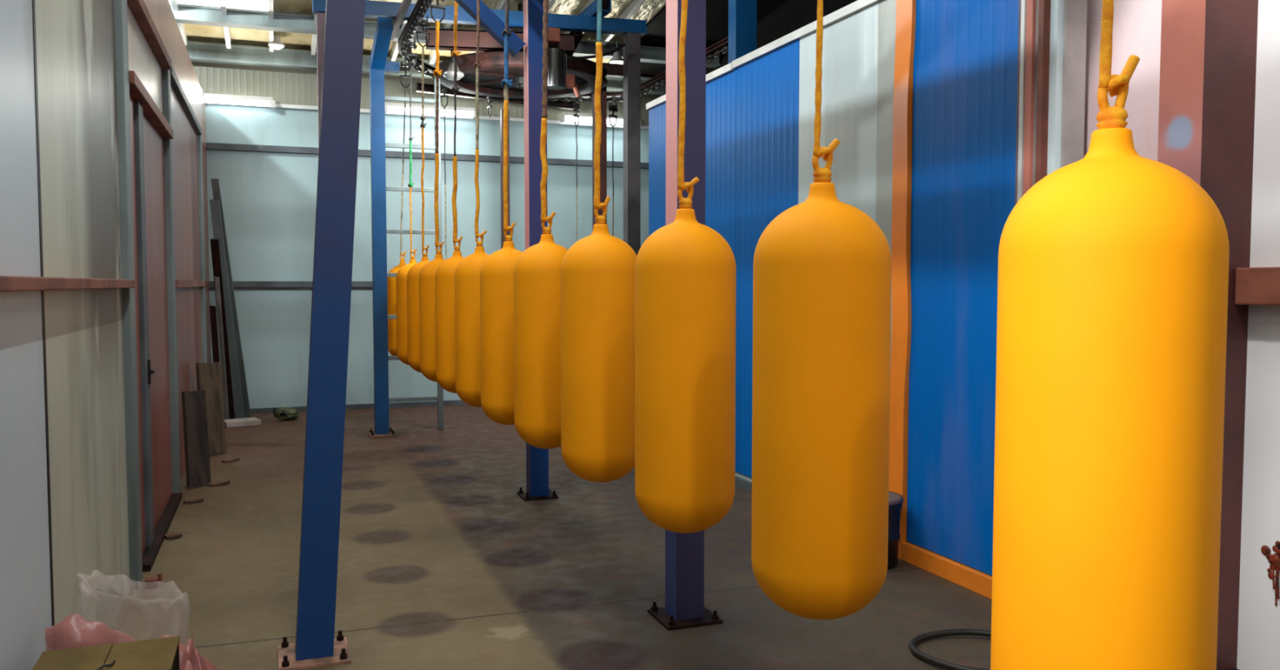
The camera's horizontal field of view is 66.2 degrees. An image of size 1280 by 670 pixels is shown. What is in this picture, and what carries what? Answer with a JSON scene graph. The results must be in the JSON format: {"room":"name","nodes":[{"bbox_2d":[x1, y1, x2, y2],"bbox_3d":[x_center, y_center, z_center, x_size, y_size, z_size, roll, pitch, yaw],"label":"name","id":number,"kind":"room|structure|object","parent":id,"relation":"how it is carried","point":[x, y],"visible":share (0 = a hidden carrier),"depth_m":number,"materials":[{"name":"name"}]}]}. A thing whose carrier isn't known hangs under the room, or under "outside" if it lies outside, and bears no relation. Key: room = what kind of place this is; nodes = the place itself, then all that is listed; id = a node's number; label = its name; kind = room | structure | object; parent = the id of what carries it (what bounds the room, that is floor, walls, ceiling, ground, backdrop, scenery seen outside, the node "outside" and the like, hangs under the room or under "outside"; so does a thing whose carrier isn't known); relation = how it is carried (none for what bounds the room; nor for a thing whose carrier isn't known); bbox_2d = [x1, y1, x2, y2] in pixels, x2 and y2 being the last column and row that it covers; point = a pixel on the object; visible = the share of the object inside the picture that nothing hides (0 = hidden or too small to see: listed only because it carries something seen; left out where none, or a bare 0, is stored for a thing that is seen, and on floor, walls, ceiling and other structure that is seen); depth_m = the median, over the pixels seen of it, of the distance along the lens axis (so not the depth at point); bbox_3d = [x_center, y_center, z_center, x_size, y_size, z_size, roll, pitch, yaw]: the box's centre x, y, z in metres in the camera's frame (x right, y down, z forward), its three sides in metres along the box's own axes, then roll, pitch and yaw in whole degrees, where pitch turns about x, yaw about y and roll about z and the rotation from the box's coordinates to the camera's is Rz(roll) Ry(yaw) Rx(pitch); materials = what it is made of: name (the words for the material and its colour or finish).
{"room":"factory paint shop","nodes":[
{"label":"factory paint shop","id":0,"kind":"room"},
{"bbox_2d":[0,0,211,669],"bbox_3d":[-2.089,-0.447,3.766,0.082,3.100,12.550,-1,3,-20],"label":"wall","id":1,"kind":"structure","parent":0,"point":[64,535],"depth_m":3.04,"materials":[{"name":"white metal"}]},
{"bbox_2d":[0,275,134,292],"bbox_3d":[-1.000,-0.053,1.024,0.060,0.035,6.620,-1,3,-20],"label":"trim","id":2,"kind":"structure","parent":1,"relation":"attached to","point":[7,283],"depth_m":2.65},
{"bbox_2d":[114,0,142,588],"bbox_3d":[-2.196,-0.459,4.180,0.050,3.080,0.160,-1,3,-20],"label":"trim","id":3,"kind":"structure","parent":1,"relation":"attached to","point":[120,6],"depth_m":4.15,"materials":[{"name":"grey paint"}]},
{"bbox_2d":[127,0,171,70],"bbox_3d":[-2.515,-1.564,5.024,0.060,0.055,1.750,-1,3,-20],"label":"trim","id":4,"kind":"structure","parent":1,"relation":"attached to","point":[138,8],"depth_m":4.99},
{"bbox_2d":[129,96,172,554],"bbox_3d":[-2.536,-0.061,5.099,0.088,2.130,1.740,-1,3,-20],"label":"door","id":5,"kind":"structure","parent":1,"relation":"in","point":[147,150],"depth_m":5.09,"materials":[{"name":"red metal"}]},
{"bbox_2d":[128,71,173,139],"bbox_3d":[-2.515,-1.155,5.045,0.060,0.055,1.750,-1,3,-20],"label":"trim","id":6,"kind":"structure","parent":1,"relation":"attached to","point":[138,92],"depth_m":4.86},
{"bbox_2d":[142,493,182,572],"bbox_3d":[-2.530,1.015,5.200,0.060,0.030,1.640,-1,3,-20],"label":"trim","id":7,"kind":"structure","parent":1,"relation":"attached to","point":[149,554],"depth_m":5.05,"materials":[{"name":"metal"}]},
{"bbox_2d":[161,69,180,493],"bbox_3d":[-2.858,-0.322,5.970,0.050,2.620,0.140,-1,3,-20],"label":"trim","id":8,"kind":"structure","parent":1,"relation":"attached to","point":[166,73],"depth_m":5.92,"materials":[{"name":"grey paint"}]},
{"bbox_2d":[170,66,201,135],"bbox_3d":[-3.327,-1.677,7.191,0.050,0.055,2.605,-1,3,-20],"label":"trim","id":9,"kind":"structure","parent":1,"relation":"attached to","point":[175,85],"depth_m":6.93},
{"bbox_2d":[175,280,205,288],"bbox_3d":[-3.327,-0.379,7.259,0.050,0.050,2.605,-1,3,-20],"label":"trim","id":10,"kind":"structure","parent":1,"relation":"attached to","point":[179,283],"depth_m":6.87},
{"bbox_2d":[196,134,206,362],"bbox_3d":[-3.817,-0.456,8.544,0.050,2.620,0.150,-1,3,-20],"label":"trim","id":11,"kind":"structure","parent":1,"relation":"attached to","point":[199,150],"depth_m":8.47,"materials":[{"name":"grey paint"}]},
{"bbox_2d":[191,61,662,409],"bbox_3d":[-3.127,-1.677,10.057,11.200,4.900,0.170,-1,3,-20],"label":"wall","id":12,"kind":"structure","parent":0,"point":[268,199],"depth_m":10.12,"materials":[{"name":"metal"}]},
{"bbox_2d":[203,93,275,108],"bbox_3d":[-3.929,-2.284,9.598,0.680,0.100,0.110,-1,3,-20],"label":"tube light","id":13,"kind":"object","parent":12,"relation":"attached to","point":[216,98],"visible":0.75,"depth_m":9.56,"materials":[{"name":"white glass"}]},
{"bbox_2d":[208,281,372,287],"bbox_3d":[-1.792,-0.545,10.542,5.200,0.060,0.058,-1,3,-20],"label":"trim","id":14,"kind":"structure","parent":12,"relation":"attached to","point":[236,284],"depth_m":9.84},
{"bbox_2d":[223,400,467,414],"bbox_3d":[-1.795,0.722,10.618,5.200,0.050,0.038,-1,3,-20],"label":"baseboard","id":15,"kind":"structure","parent":12,"relation":"attached to","point":[451,402],"depth_m":10.29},
{"bbox_2d":[384,102,434,114],"bbox_3d":[-2.315,-2.318,9.863,0.536,0.100,0.598,-1,3,-20],"label":"tube light","id":16,"kind":"object","parent":12,"relation":"attached to","point":[397,108],"depth_m":10.12,"materials":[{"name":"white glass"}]},
{"bbox_2d":[205,142,648,168],"bbox_3d":[-1.792,-1.889,10.472,5.200,0.060,0.058,-1,3,-20],"label":"trim","id":17,"kind":"structure","parent":12,"relation":"attached to","point":[212,146],"depth_m":10.22,"materials":[{"name":"metal"}]},
{"bbox_2d":[440,106,475,118],"bbox_3d":[-1.852,-2.326,10.027,0.454,0.100,0.583,-1,3,-20],"label":"tube light","id":18,"kind":"object","parent":12,"relation":"attached to","point":[450,111],"depth_m":10.30,"materials":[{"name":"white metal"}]},
{"bbox_2d":[560,112,591,122],"bbox_3d":[-0.677,-2.364,10.475,0.448,0.100,0.598,-1,3,-20],"label":"tube light","id":19,"kind":"object","parent":12,"relation":"attached to","point":[568,117],"depth_m":10.75,"materials":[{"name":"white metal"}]},
{"bbox_2d":[183,0,786,77],"bbox_3d":[-1.239,-3.269,3.454,12.200,1.612,13.650,-1,3,-20],"label":"ceiling","id":20,"kind":"structure","parent":0,"point":[194,33],"depth_m":9.30,"materials":[{"name":"metal"}]},
{"bbox_2d":[168,0,268,12],"bbox_3d":[-2.625,-3.103,5.068,1.320,0.848,7.620,-1,3,-20],"label":"skylight","id":21,"kind":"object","parent":20,"relation":"attached to","point":[250,5],"depth_m":8.55,"materials":[{"name":"white"}]},
{"bbox_2d":[219,0,231,48],"bbox_3d":[-2.525,-3.041,5.578,0.040,1.020,8.500,-1,3,-20],"label":"skylight","id":22,"kind":"object","parent":20,"relation":"attached to","point":[223,2],"depth_m":8.96,"materials":[{"name":"white paint"}]},
{"bbox_2d":[185,40,666,95],"bbox_3d":[-3.899,-2.709,9.496,9.400,0.160,0.140,-1,3,-20],"label":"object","id":23,"kind":"structure","parent":20,"relation":"attached to","point":[205,52],"depth_m":9.58,"materials":[{"name":"grey paint"}]},
{"bbox_2d":[169,3,719,67],"bbox_3d":[-3.592,-2.796,8.666,9.400,0.130,0.140,-1,3,-20],"label":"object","id":24,"kind":"structure","parent":20,"relation":"attached to","point":[185,14],"depth_m":8.78,"materials":[{"name":"grey paint"}]},
{"bbox_2d":[586,0,647,60],"bbox_3d":[0.723,-3.103,6.784,0.040,1.020,8.500,-1,3,-20],"label":"skylight","id":25,"kind":"object","parent":20,"relation":"attached to","point":[635,5],"depth_m":8.99,"materials":[{"name":"white paint"}]},
{"bbox_2d":[111,404,991,669],"bbox_3d":[-1.300,1.201,3.852,12.200,0.200,14.000,-1,3,-20],"label":"floor","id":26,"kind":"structure","parent":0,"point":[442,565],"depth_m":4.36,"materials":[{"name":"concrete"}]},
{"bbox_2d":[31,635,179,669],"bbox_3d":[-1.221,0.979,2.203,0.304,0.415,0.564,-1,3,-20],"label":"carton","id":27,"kind":"object","parent":26,"relation":"on","point":[157,654],"visible":1,"depth_m":2.38,"materials":[{"name":"brown cardboard"}]},
{"bbox_2d":[44,613,217,669],"bbox_3d":[-1.273,0.944,2.482,0.434,0.456,0.392,-1,3,-20],"label":"plastic bag","id":28,"kind":"object","parent":26,"relation":"on","point":[74,631],"visible":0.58,"depth_m":2.49,"materials":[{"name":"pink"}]},
{"bbox_2d":[145,573,162,588],"bbox_3d":[-2.088,1.057,4.216,0.062,0.050,0.054,-1,3,-20],"label":"block","id":29,"kind":"object","parent":26,"relation":"on","point":[153,582],"visible":1,"depth_m":4.20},
{"bbox_2d":[181,390,211,486],"bbox_3d":[-2.848,0.661,6.303,0.105,0.610,0.195,2,3,27],"label":"wooden plank","id":30,"kind":"object","parent":26,"relation":"on","point":[193,402],"visible":1,"depth_m":6.29,"materials":[{"name":"wood"}]},
{"bbox_2d":[195,362,226,454],"bbox_3d":[-3.260,0.555,7.464,0.114,0.702,0.238,2,3,30],"label":"wooden board","id":31,"kind":"object","parent":26,"relation":"on","point":[209,375],"visible":0.76,"depth_m":7.47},
{"bbox_2d":[209,305,219,362],"bbox_3d":[-3.850,0.274,8.942,0.054,1.098,0.256,-1,3,-10],"label":"bar","id":32,"kind":"object","parent":26,"relation":"on","point":[212,308],"visible":0.36,"depth_m":8.85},
{"bbox_2d":[214,276,229,419],"bbox_3d":[-3.827,0.142,9.001,0.039,1.355,0.284,0,3,-9],"label":"bar","id":33,"kind":"object","parent":26,"relation":"on","point":[216,278],"visible":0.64,"depth_m":8.97,"materials":[{"name":"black metal"}]},
{"bbox_2d":[209,238,235,419],"bbox_3d":[-3.866,-0.038,9.126,0.074,1.702,0.387,0,3,-3],"label":"bar","id":34,"kind":"object","parent":26,"relation":"on","point":[215,247],"visible":0.54,"depth_m":9.06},
{"bbox_2d":[209,199,244,418],"bbox_3d":[-3.832,-0.217,9.152,0.084,2.058,0.569,0,3,-1],"label":"bar","id":35,"kind":"object","parent":26,"relation":"on","point":[214,204],"visible":0.89,"depth_m":9.12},
{"bbox_2d":[210,177,251,417],"bbox_3d":[-3.825,-0.320,9.231,0.074,2.254,0.573,0,3,6],"label":"bar","id":36,"kind":"object","parent":26,"relation":"on","point":[215,182],"visible":0.79,"depth_m":9.22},
{"bbox_2d":[224,417,261,427],"bbox_3d":[-3.671,0.805,9.038,0.300,0.050,0.220,-2,4,-35],"label":"slab","id":37,"kind":"object","parent":26,"relation":"on","point":[253,421],"visible":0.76,"depth_m":8.97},
{"bbox_2d":[273,406,298,420],"bbox_3d":[-3.385,0.749,9.386,0.186,0.125,0.208,3,4,43],"label":"bundle","id":38,"kind":"object","parent":26,"relation":"on","point":[286,413],"visible":1,"depth_m":9.34,"materials":[{"name":"green fabric"}]},
{"bbox_2d":[278,0,365,669],"bbox_3d":[-1.067,-0.627,3.371,0.392,3.500,0.238,-1,3,-20],"label":"leaning post","id":39,"kind":"object","parent":26,"relation":"on","point":[315,646],"visible":1,"depth_m":3.33,"materials":[{"name":"metal"}]},
{"bbox_2d":[316,13,344,446],"bbox_3d":[-2.501,-0.820,7.840,0.210,3.420,0.210,-1,3,-20],"label":"steel post","id":40,"kind":"object","parent":26,"relation":"on","point":[320,16],"visible":0.07,"depth_m":7.71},
{"bbox_2d":[368,59,395,436],"bbox_3d":[-2.226,-0.738,8.384,0.210,3.200,0.210,-1,3,-20],"label":"steel post","id":41,"kind":"object","parent":26,"relation":"on","point":[377,113],"visible":1,"depth_m":8.34,"materials":[{"name":"metal"}]},
{"bbox_2d":[369,16,393,69],"bbox_3d":[-2.112,-2.376,8.016,0.117,0.314,0.547,-1,3,-22],"label":"beam","id":42,"kind":"structure","parent":41,"relation":"attached to","point":[384,26],"depth_m":7.94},
{"bbox_2d":[391,0,728,102],"bbox_3d":[0.507,-2.166,4.530,2.374,0.392,11.356,-1,3,-20],"label":"track","id":43,"kind":"object","parent":42,"relation":"attached to","point":[421,6],"visible":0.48,"depth_m":8.29,"materials":[{"name":"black metal"}]},
{"bbox_2d":[399,61,409,88],"bbox_3d":[-2.113,-2.344,8.849,0.104,0.238,0.040,0,3,-1],"label":"hook","id":44,"kind":"object","parent":43,"relation":"hanging from","point":[405,68],"visible":0.8,"depth_m":8.84,"materials":[{"name":"black metal"}]},
{"bbox_2d":[400,84,406,258],"bbox_3d":[-2.144,-1.477,8.884,0.076,1.577,0.033,-2,4,-35],"label":"rope","id":45,"kind":"object","parent":44,"relation":"hanging from","point":[402,209],"visible":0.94,"depth_m":8.88,"materials":[{"name":"fabric"}]},
{"bbox_2d":[386,257,405,355],"bbox_3d":[-2.159,-0.239,8.942,0.278,0.925,0.278,-1,3,-20],"label":"gas cylinder","id":46,"kind":"object","parent":45,"relation":"hanging from","point":[391,282],"visible":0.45,"depth_m":8.83,"materials":[{"name":"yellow metal"}]},
{"bbox_2d":[404,37,417,66],"bbox_3d":[-1.901,-2.339,8.140,0.104,0.238,0.040,-1,3,-20],"label":"hook","id":47,"kind":"object","parent":43,"relation":"hanging from","point":[410,45],"visible":1,"depth_m":8.13,"materials":[{"name":"black metal"}]},
{"bbox_2d":[408,66,417,256],"bbox_3d":[-1.901,-1.441,8.187,0.070,1.577,0.044,-1,3,-20],"label":"rope","id":48,"kind":"object","parent":47,"relation":"hanging from","point":[410,184],"visible":1,"depth_m":8.18,"materials":[{"name":"fabric"}]},
{"bbox_2d":[395,255,416,365],"bbox_3d":[-1.905,-0.203,8.250,0.278,0.925,0.278,-1,3,-20],"label":"gas cylinder","id":49,"kind":"object","parent":48,"relation":"hanging from","point":[401,277],"visible":0.43,"depth_m":8.14,"materials":[{"name":"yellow metal"}]},
{"bbox_2d":[415,14,430,47],"bbox_3d":[-1.647,-2.303,7.448,0.104,0.238,0.040,-1,3,-20],"label":"hook","id":50,"kind":"object","parent":43,"relation":"hanging from","point":[424,23],"visible":1,"depth_m":7.44,"materials":[{"name":"black metal"}]},
{"bbox_2d":[420,46,429,253],"bbox_3d":[-1.647,-1.405,7.493,0.052,1.577,0.045,1,3,22],"label":"rope","id":51,"kind":"object","parent":50,"relation":"hanging from","point":[422,117],"visible":1,"depth_m":7.49,"materials":[{"name":"fabric"}]},
{"bbox_2d":[406,253,429,373],"bbox_3d":[-1.651,-0.167,7.558,0.278,0.925,0.278,-1,3,-20],"label":"gas cylinder","id":52,"kind":"object","parent":51,"relation":"hanging from","point":[412,277],"visible":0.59,"depth_m":7.45,"materials":[{"name":"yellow metal"}]},
{"bbox_2d":[430,0,445,22],"bbox_3d":[-1.393,-2.267,6.757,0.104,0.238,0.040,-1,3,-20],"label":"hook","id":53,"kind":"object","parent":43,"relation":"hanging from","point":[437,6],"visible":1,"depth_m":6.75,"materials":[{"name":"black metal"}]},
{"bbox_2d":[433,21,444,251],"bbox_3d":[-1.397,-1.369,6.801,0.062,1.577,0.057,1,3,15],"label":"rope","id":54,"kind":"object","parent":53,"relation":"hanging from","point":[437,73],"visible":1,"depth_m":6.79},
{"bbox_2d":[418,249,444,382],"bbox_3d":[-1.401,-0.131,6.865,0.278,0.925,0.278,-1,3,-20],"label":"gas cylinder","id":55,"kind":"object","parent":54,"relation":"hanging from","point":[427,273],"visible":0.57,"depth_m":6.75,"materials":[{"name":"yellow metal"}]},
{"bbox_2d":[440,83,448,107],"bbox_3d":[-1.888,-2.312,9.476,0.104,0.238,0.040,2,4,37],"label":"hook","id":56,"kind":"object","parent":43,"relation":"hanging from","point":[442,88],"visible":0.87,"depth_m":9.47,"materials":[{"name":"black metal"}]},
{"bbox_2d":[444,107,446,259],"bbox_3d":[-1.889,-1.375,9.525,0.016,1.652,0.016,1,3,23],"label":"rope","id":57,"kind":"object","parent":56,"relation":"hanging from","point":[444,108],"visible":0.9,"depth_m":9.51,"materials":[{"name":"fabric"}]},
{"bbox_2d":[415,82,577,110],"bbox_3d":[-1.440,-2.425,9.999,1.654,0.160,0.080,-1,3,-20],"label":"beam","id":58,"kind":"structure","parent":43,"relation":"attached to","point":[428,88],"depth_m":9.96,"materials":[{"name":"metal"}]},
{"bbox_2d":[384,78,444,429],"bbox_3d":[-2.009,-0.700,8.617,0.533,3.100,0.040,-1,3,-20],"label":"ladder","id":59,"kind":"object","parent":26,"relation":"on","point":[439,397],"visible":0.22,"depth_m":8.62,"materials":[{"name":"grey metal"}]},
{"bbox_2d":[500,108,510,248],"bbox_3d":[-1.323,-0.705,9.673,0.160,3.000,0.160,-1,3,-20],"label":"steel post","id":60,"kind":"object","parent":26,"relation":"on","point":[508,233],"visible":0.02,"depth_m":9.60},
{"bbox_2d":[516,0,558,501],"bbox_3d":[-0.628,-0.780,5.922,0.210,3.540,0.210,-1,3,-20],"label":"steel post","id":61,"kind":"object","parent":26,"relation":"on","point":[537,459],"visible":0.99,"depth_m":5.86,"materials":[{"name":"metal"}]},
{"bbox_2d":[454,0,525,57],"bbox_3d":[-1.021,-1.966,5.714,0.706,0.629,0.090,-1,3,-20],"label":"brace","id":62,"kind":"object","parent":61,"relation":"attached to","point":[490,21],"visible":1,"depth_m":5.75,"materials":[{"name":"blue metal"}]},
{"bbox_2d":[591,85,606,229],"bbox_3d":[-0.389,-0.821,9.481,0.180,3.250,0.180,-1,3,-20],"label":"steel post","id":63,"kind":"object","parent":26,"relation":"on","point":[603,91],"visible":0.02,"depth_m":9.39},
{"bbox_2d":[595,62,622,77],"bbox_3d":[-0.559,-2.522,9.275,1.101,0.120,0.080,-1,3,-20],"label":"beam","id":64,"kind":"structure","parent":63,"relation":"on","point":[615,70],"depth_m":9.35,"materials":[{"name":"red metal"}]},
{"bbox_2d":[622,32,640,255],"bbox_3d":[-0.073,-0.902,8.740,0.210,3.490,0.210,-1,3,-20],"label":"steel post","id":65,"kind":"object","parent":26,"relation":"on","point":[632,50],"visible":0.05,"depth_m":8.65,"materials":[{"name":"metal"}]},
{"bbox_2d":[311,0,646,36],"bbox_3d":[-1.268,-2.651,8.203,2.789,0.189,0.119,-1,3,-20],"label":"crossbeam","id":66,"kind":"object","parent":65,"relation":"on","point":[373,9],"visible":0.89,"depth_m":8.23,"materials":[{"name":"metal"}]},
{"bbox_2d":[424,28,574,54],"bbox_3d":[-1.165,-2.464,8.252,1.257,0.210,0.100,-1,3,-20],"label":"beam","id":67,"kind":"structure","parent":66,"relation":"attached to","point":[466,39],"depth_m":8.12,"materials":[{"name":"red metal"}]},
{"bbox_2d":[438,3,608,98],"bbox_3d":[-1.061,-2.646,8.868,1.540,0.820,1.540,-1,3,-20],"label":"duct","id":68,"kind":"object","parent":67,"relation":"attached to","point":[491,72],"visible":0.52,"depth_m":8.71,"materials":[{"name":"metal"}]},
{"bbox_2d":[443,49,463,80],"bbox_3d":[-1.544,-2.237,8.122,0.170,0.240,0.170,-1,3,-20],"label":"flange","id":69,"kind":"object","parent":68,"relation":"attached to","point":[449,74],"visible":0.78,"depth_m":8.09,"materials":[{"name":"silver metal"}]},
{"bbox_2d":[546,26,626,97],"bbox_3d":[-0.478,-2.224,8.199,0.802,0.522,0.420,-1,3,-20],"label":"motor","id":70,"kind":"object","parent":67,"relation":"attached to","point":[557,77],"visible":0.83,"depth_m":7.96,"materials":[{"name":"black metal"}]},
{"bbox_2d":[578,0,611,34],"bbox_3d":[-0.434,-2.813,8.665,0.110,0.110,0.800,-1,3,-20],"label":"tube offcut","id":71,"kind":"object","parent":66,"relation":"on","point":[592,10],"visible":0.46,"depth_m":8.37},
{"bbox_2d":[647,0,722,630],"bbox_3d":[0.173,-0.666,3.737,0.225,3.540,0.225,-1,3,-20],"label":"steel post","id":72,"kind":"object","parent":26,"relation":"on","point":[684,608],"visible":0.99,"depth_m":3.71,"materials":[{"name":"metal"}]},
{"bbox_2d":[728,0,756,63],"bbox_3d":[0.714,-1.061,6.899,0.160,4.000,0.120,-1,3,-20],"label":"steel post","id":73,"kind":"object","parent":26,"relation":"on","point":[742,14],"visible":0.02,"depth_m":6.79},
{"bbox_2d":[887,491,903,568],"bbox_3d":[1.073,0.904,4.571,0.296,0.318,0.296,-1,3,-20],"label":"bucket","id":74,"kind":"object","parent":26,"relation":"on","point":[895,500],"visible":0.27,"depth_m":4.47,"materials":[{"name":"black plastic"}]},
{"bbox_2d":[908,628,991,669],"bbox_3d":[1.172,1.105,3.432,0.421,0.032,0.403,-1,3,-20],"label":"loop","id":75,"kind":"object","parent":26,"relation":"on","point":[926,636],"visible":0.7,"depth_m":3.53,"materials":[{"name":"black rubber"}]},
{"bbox_2d":[1157,0,1258,669],"bbox_3d":[1.847,-1.069,3.202,0.270,4.400,0.250,-1,3,-20],"label":"steel column","id":76,"kind":"structure","parent":26,"relation":"on","point":[1209,47],"depth_m":3.19,"materials":[{"name":"metal"}]},
{"bbox_2d":[706,0,857,74],"bbox_3d":[1.993,-1.385,7.347,0.100,4.600,8.500,-1,3,-20],"label":"wall","id":77,"kind":"structure","parent":0,"point":[791,15],"depth_m":8.89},
{"bbox_2d":[645,0,1063,575],"bbox_3d":[0.860,-0.551,5.756,0.140,3.100,4.290,-1,3,-20],"label":"wall","id":78,"kind":"structure","parent":0,"point":[919,97],"depth_m":4.52,"materials":[{"name":"metal"}]},
{"bbox_2d":[734,475,751,493],"bbox_3d":[0.641,0.944,6.281,0.040,0.060,3.280,-1,3,-20],"label":"trim","id":79,"kind":"structure","parent":78,"relation":"attached to","point":[744,484],"depth_m":6.20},
{"bbox_2d":[901,542,992,599],"bbox_3d":[1.400,1.038,4.235,0.045,0.085,0.850,-1,3,-20],"label":"baseboard","id":80,"kind":"structure","parent":78,"relation":"attached to","point":[975,580],"depth_m":4.31,"materials":[{"name":"orange paint"}]},
{"bbox_2d":[1014,0,1087,205],"bbox_3d":[1.586,-0.451,3.837,0.160,3.100,0.208,-1,3,-20],"label":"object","id":81,"kind":"structure","parent":78,"relation":"in","point":[1034,15],"depth_m":3.75,"materials":[{"name":"metal"}]},
{"bbox_2d":[1083,0,1279,669],"bbox_3d":[2.640,-0.384,1.604,0.120,3.200,5.200,-1,3,-20],"label":"wall","id":82,"kind":"structure","parent":0,"point":[1259,616],"depth_m":3.21,"materials":[{"name":"metal"}]},
{"bbox_2d":[1235,266,1279,305],"bbox_3d":[2.722,-0.054,1.185,0.070,0.120,4.325,-1,3,-20],"label":"trim","id":83,"kind":"structure","parent":82,"relation":"attached to","point":[1253,286],"depth_m":3.12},
{"bbox_2d":[1261,541,1279,605],"bbox_3d":[2.053,0.773,3.129,0.012,0.248,0.163,-1,3,-21],"label":"paint splash","id":84,"kind":"object","parent":82,"relation":"attached to","point":[1274,559],"visible":1,"depth_m":3.15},
{"bbox_3d":[0.642,-1.978,1.225,0.104,0.238,0.040,-1,3,-20],"label":"hook","id":85,"kind":"object","parent":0,"visible":0},
{"bbox_2d":[1097,0,1139,111],"bbox_3d":[0.636,-1.079,1.269,0.060,1.577,0.033,-2,4,-34],"label":"rope","id":86,"kind":"object","parent":85,"relation":"hanging from","point":[1116,85],"visible":0.98,"depth_m":1.30,"materials":[{"name":"fabric"}]},
{"bbox_2d":[990,106,1229,669],"bbox_3d":[0.629,0.158,1.331,0.278,0.925,0.278,-1,3,-20],"label":"gas cylinder","id":87,"kind":"object","parent":86,"relation":"hanging from","point":[1113,277],"visible":1,"depth_m":1.21,"materials":[{"name":"yellow metal"}]},
{"bbox_3d":[0.388,-2.014,1.916,0.104,0.238,0.040,-1,3,-20],"label":"hook","id":88,"kind":"object","parent":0,"visible":0},
{"bbox_2d":[812,0,839,171],"bbox_3d":[0.378,-1.115,1.959,0.058,1.577,0.033,-2,4,-34],"label":"rope","id":89,"kind":"object","parent":88,"relation":"hanging from","point":[825,153],"visible":0.98,"depth_m":1.98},
{"bbox_2d":[751,168,891,619],"bbox_3d":[0.371,0.122,2.022,0.278,0.925,0.278,-1,3,-20],"label":"gas cylinder","id":90,"kind":"object","parent":89,"relation":"hanging from","point":[822,285],"visible":1,"depth_m":1.91,"materials":[{"name":"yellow metal"}]},
{"bbox_3d":[0.133,-2.050,2.608,0.104,0.238,0.040,-1,3,-20],"label":"hook","id":91,"kind":"object","parent":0,"visible":0},
{"bbox_2d":[677,0,699,200],"bbox_3d":[0.132,-1.152,2.654,0.060,1.577,0.033,-2,4,-34],"label":"rope","id":92,"kind":"object","parent":91,"relation":"hanging from","point":[682,185],"visible":1,"depth_m":2.67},
{"bbox_2d":[635,198,736,533],"bbox_3d":[0.125,0.086,2.716,0.278,0.925,0.278,-1,3,-20],"label":"gas cylinder","id":93,"kind":"object","parent":92,"relation":"hanging from","point":[686,270],"visible":1,"depth_m":2.60,"materials":[{"name":"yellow metal"}]},
{"bbox_3d":[-0.121,-2.086,3.299,0.104,0.238,0.040,-1,3,-20],"label":"hook","id":94,"kind":"object","parent":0,"visible":0},
{"bbox_2d":[593,0,610,217],"bbox_3d":[-0.131,-1.188,3.342,0.058,1.577,0.036,-2,4,-34],"label":"rope","id":95,"kind":"object","parent":94,"relation":"hanging from","point":[597,205],"visible":1,"depth_m":3.35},
{"bbox_2d":[560,215,636,482],"bbox_3d":[-0.135,0.050,3.405,0.278,0.925,0.278,-1,3,-20],"label":"gas cylinder","id":96,"kind":"object","parent":95,"relation":"hanging from","point":[597,271],"visible":0.94,"depth_m":3.29,"materials":[{"name":"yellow metal"}]},
{"bbox_3d":[-0.375,-2.122,3.991,0.104,0.238,0.040,-1,3,-20],"label":"hook","id":97,"kind":"object","parent":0,"visible":0},
{"bbox_2d":[539,0,555,228],"bbox_3d":[-0.380,-1.224,4.035,0.064,1.577,0.036,-1,3,-20],"label":"rope","id":98,"kind":"object","parent":97,"relation":"hanging from","point":[544,218],"visible":1,"depth_m":4.04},
{"bbox_2d":[513,226,568,448],"bbox_3d":[-0.386,0.014,4.098,0.278,0.925,0.278,-1,3,-20],"label":"gas cylinder","id":99,"kind":"object","parent":98,"relation":"hanging from","point":[537,270],"visible":0.82,"depth_m":3.98,"materials":[{"name":"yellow metal"}]},
{"bbox_3d":[-0.630,-2.158,4.682,0.104,0.238,0.040,-1,3,-20],"label":"hook","id":100,"kind":"object","parent":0,"visible":0},
{"bbox_2d":[501,0,515,236],"bbox_3d":[-0.637,-1.260,4.723,0.064,1.576,0.052,1,3,15],"label":"rope","id":101,"kind":"object","parent":100,"relation":"hanging from","point":[505,84],"visible":1,"depth_m":4.73,"materials":[{"name":"fabric"}]},
{"bbox_2d":[480,235,522,425],"bbox_3d":[-0.638,-0.022,4.791,0.278,0.925,0.278,-1,3,-20],"label":"gas cylinder","id":102,"kind":"object","parent":101,"relation":"hanging from","point":[496,273],"visible":0.68,"depth_m":4.67,"materials":[{"name":"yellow metal"}]},
{"bbox_3d":[-0.884,-2.194,5.374,0.104,0.238,0.040,-1,3,-20],"label":"hook","id":103,"kind":"object","parent":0,"visible":0},
{"bbox_2d":[474,0,486,242],"bbox_3d":[-0.884,-1.296,5.420,0.068,1.577,0.039,-1,3,-20],"label":"rope","id":104,"kind":"object","parent":103,"relation":"hanging from","point":[477,65],"visible":1,"depth_m":5.42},
{"bbox_2d":[454,241,489,407],"bbox_3d":[-0.892,-0.059,5.482,0.278,0.925,0.278,-1,3,-20],"label":"gas cylinder","id":105,"kind":"object","parent":104,"relation":"hanging from","point":[467,273],"visible":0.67,"depth_m":5.36,"materials":[{"name":"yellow metal"}]},
{"bbox_3d":[-1.138,-2.230,6.065,0.104,0.238,0.040,-1,3,-20],"label":"hook","id":106,"kind":"object","parent":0,"visible":0},
{"bbox_2d":[451,0,462,247],"bbox_3d":[-1.143,-1.332,6.108,0.063,1.577,0.049,1,3,15],"label":"rope","id":107,"kind":"object","parent":106,"relation":"hanging from","point":[455,54],"visible":1,"depth_m":6.11,"materials":[{"name":"fabric"}]},
{"bbox_2d":[435,246,463,393],"bbox_3d":[-1.145,-0.095,6.174,0.278,0.925,0.278,-1,3,-20],"label":"gas cylinder","id":108,"kind":"object","parent":107,"relation":"hanging from","point":[445,340],"visible":0.6,"depth_m":6.06,"materials":[{"name":"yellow metal"}]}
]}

